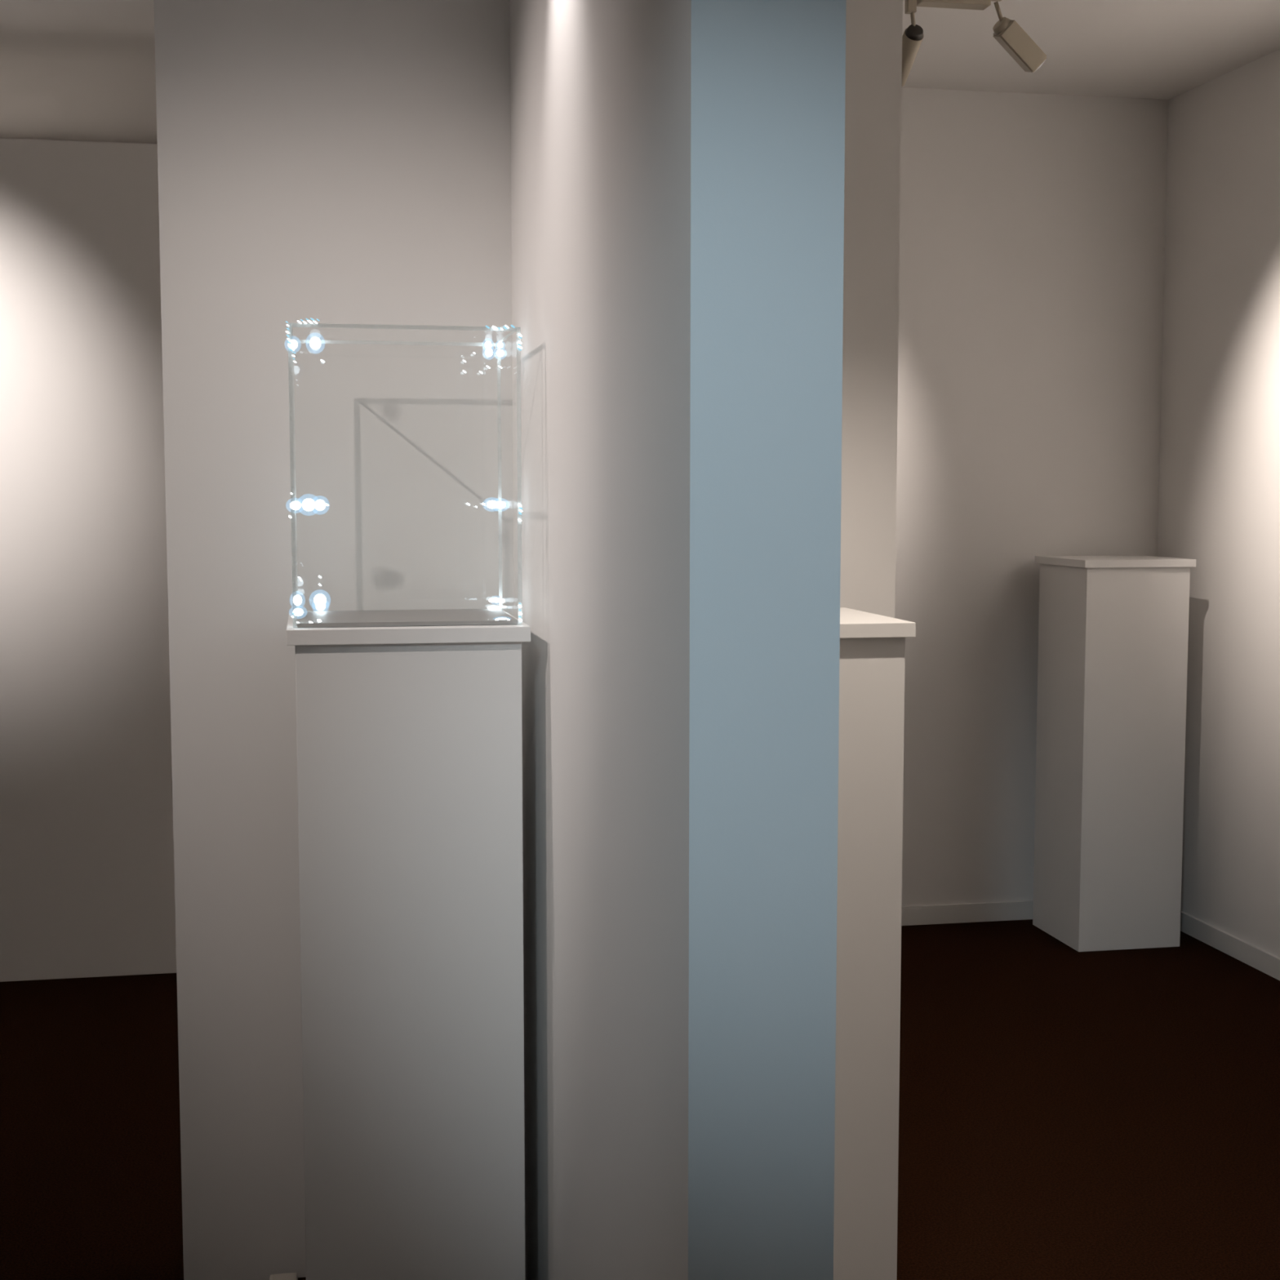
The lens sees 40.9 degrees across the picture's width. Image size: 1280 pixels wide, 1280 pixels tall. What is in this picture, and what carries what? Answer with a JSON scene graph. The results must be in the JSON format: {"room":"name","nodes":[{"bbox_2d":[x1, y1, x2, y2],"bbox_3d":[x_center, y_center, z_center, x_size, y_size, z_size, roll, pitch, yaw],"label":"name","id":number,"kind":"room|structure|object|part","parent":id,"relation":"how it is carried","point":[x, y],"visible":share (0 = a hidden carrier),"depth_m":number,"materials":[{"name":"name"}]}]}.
{"room":"museum","nodes":[
{"label":"museum","id":0,"kind":"room"},
{"bbox_2d":[0,137,157,144],"bbox_3d":[-1.188,-0.431,5.764,5.039,2.376,0.100,-1,5,-11],"label":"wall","id":1,"kind":"structure","parent":0,"point":[0,138],"depth_m":5.50,"materials":[{"name":"white paint"}]},
{"bbox_2d":[153,0,902,1279],"bbox_3d":[-0.159,-0.175,2.765,1.163,2.376,0.100,-1,5,-11],"label":"wall","id":2,"kind":"structure","parent":0,"point":[330,162],"depth_m":2.65,"materials":[{"name":"white paint"}]},
{"bbox_2d":[0,919,1279,1279],"bbox_3d":[-0.535,1.093,2.469,5.039,0.100,6.850,-1,5,-11],"label":"floor","id":3,"kind":"structure","parent":0,"point":[1065,1113],"depth_m":3.44,"materials":[{"name":"brown carpet"}]},
{"bbox_2d":[0,138,176,982],"bbox_3d":[-2.041,-0.177,4.283,2.400,2.122,0.100,-1,5,-11],"label":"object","id":4,"kind":"object","parent":3,"relation":"on","point":[87,873],"visible":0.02,"depth_m":4.35,"materials":[{"name":"white paint"}]},
{"bbox_2d":[269,1272,297,1279],"bbox_3d":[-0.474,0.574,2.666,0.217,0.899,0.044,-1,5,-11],"label":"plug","id":5,"kind":"object","parent":3,"relation":"on","point":[289,1276],"visible":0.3,"depth_m":2.69,"materials":[{"name":"white plastic"}]},
{"bbox_2d":[285,610,530,1279],"bbox_3d":[-0.335,0.505,2.476,0.322,1.072,0.322,-1,5,-11],"label":"plinth","id":6,"kind":"object","parent":3,"relation":"on","point":[409,739],"visible":0.88,"depth_m":2.32,"materials":[{"name":"white paint"}]},
{"bbox_2d":[285,317,522,627],"bbox_3d":[-0.332,-0.233,2.408,0.323,0.409,0.253,-1,5,-11],"label":"display case","id":7,"kind":"object","parent":6,"relation":"on","point":[440,616],"visible":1,"depth_m":2.33,"materials":[{"name":"clear glass"}]},
{"bbox_3d":[-0.481,-0.226,2.380,0.005,0.399,0.242,-1,5,-11],"label":"panel","id":8,"kind":"part","parent":7,"relation":"part of","materials":[{"name":"clear glass"}]},
{"bbox_3d":[-0.334,-0.425,2.391,0.295,0.005,0.242,-1,5,-11],"label":"panel","id":9,"kind":"part","parent":7,"relation":"part of","materials":[{"name":"clear glass"}]},
{"bbox_3d":[-0.334,-0.032,2.425,0.295,0.005,0.242,-1,5,-11],"label":"panel","id":10,"kind":"part","parent":7,"relation":"part of","materials":[{"name":"clear glass"}]},
{"bbox_3d":[-0.186,-0.231,2.436,0.005,0.399,0.242,-1,5,-11],"label":"panel","id":11,"kind":"part","parent":7,"relation":"part of","materials":[{"name":"clear glass"}]},
{"bbox_2d":[833,607,915,1279],"bbox_3d":[0.194,0.499,2.548,0.322,1.072,0.322,-1,5,-11],"label":"plinth","id":12,"kind":"object","parent":3,"relation":"on","point":[872,659],"visible":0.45,"depth_m":2.41,"materials":[{"name":"white paint"}]},
{"bbox_2d":[1032,555,1195,951],"bbox_3d":[1.318,0.304,4.819,0.322,1.072,0.327,-1,5,-11],"label":"plinth","id":13,"kind":"object","parent":3,"relation":"on","point":[1113,629],"visible":1,"depth_m":4.68,"materials":[{"name":"white paint"}]},
{"bbox_2d":[0,0,1279,143],"bbox_3d":[-0.535,-1.374,2.258,5.039,0.100,6.850,-1,5,-11],"label":"ceiling","id":14,"kind":"structure","parent":0,"point":[84,70],"depth_m":4.41,"materials":[{"name":"white paint"}]},
{"bbox_2d":[916,0,991,9],"bbox_3d":[0.544,-1.381,3.565,0.448,0.109,0.042,-1,5,-11],"label":"track","id":15,"kind":"object","parent":14,"relation":"attached to","point":[955,4],"visible":1,"depth_m":3.58,"materials":[{"name":"metal"}]},
{"bbox_2d":[902,0,924,86],"bbox_3d":[0.562,-1.272,3.625,0.045,0.183,0.134,-1,5,-11],"label":"ceiling spotlight","id":16,"kind":"object","parent":15,"relation":"attached to","point":[913,36],"visible":0.8,"depth_m":3.58,"materials":[{"name":"metal"}]},
{"bbox_3d":[0.571,-1.300,3.576,0.020,0.080,0.017,3,6,34],"label":"stem","id":17,"kind":"part","parent":16,"relation":"part of","materials":[{"name":"white metal"}]},
{"bbox_2d":[991,0,1046,72],"bbox_3d":[0.798,-1.285,3.632,0.137,0.159,0.056,-2,5,-23],"label":"ceiling spotlight","id":18,"kind":"object","parent":15,"relation":"attached to","point":[1010,35],"visible":1,"depth_m":3.62,"materials":[{"name":"white metal"}]},
{"bbox_3d":[0.759,-1.316,3.615,0.031,0.056,0.018,-1,5,-11],"label":"stem","id":19,"kind":"part","parent":18,"relation":"part of","materials":[{"name":"white metal"}]},
{"bbox_2d":[510,0,846,1279],"bbox_3d":[-0.014,-0.117,2.088,0.132,2.376,1.288,-1,5,-11],"label":"wall partition","id":20,"kind":"structure","parent":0,"point":[677,166],"depth_m":1.51,"materials":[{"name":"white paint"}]},
{"bbox_2d":[894,87,1168,906],"bbox_3d":[0.489,-0.355,4.879,2.079,2.376,0.100,-1,5,-11],"label":"wall","id":21,"kind":"structure","parent":0,"point":[1033,226],"depth_m":4.92,"materials":[{"name":"white paint"}]},
{"bbox_2d":[901,900,1033,925],"bbox_3d":[0.494,0.805,4.923,2.069,0.055,0.010,-1,5,-11],"label":"baseboard","id":22,"kind":"structure","parent":21,"relation":"attached to","point":[1023,909],"depth_m":5.01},
{"bbox_2d":[1157,48,1279,957],"bbox_3d":[1.989,-0.181,2.844,0.100,2.376,6.850,-1,5,-11],"label":"wall","id":23,"kind":"structure","parent":0,"point":[1219,495],"depth_m":4.65,"materials":[{"name":"white paint"}]},
{"bbox_2d":[1180,910,1279,980],"bbox_3d":[1.839,0.933,3.428,0.010,0.055,3.462,-1,5,-11],"label":"baseboard","id":24,"kind":"structure","parent":23,"relation":"attached to","point":[1246,953],"depth_m":4.64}
]}

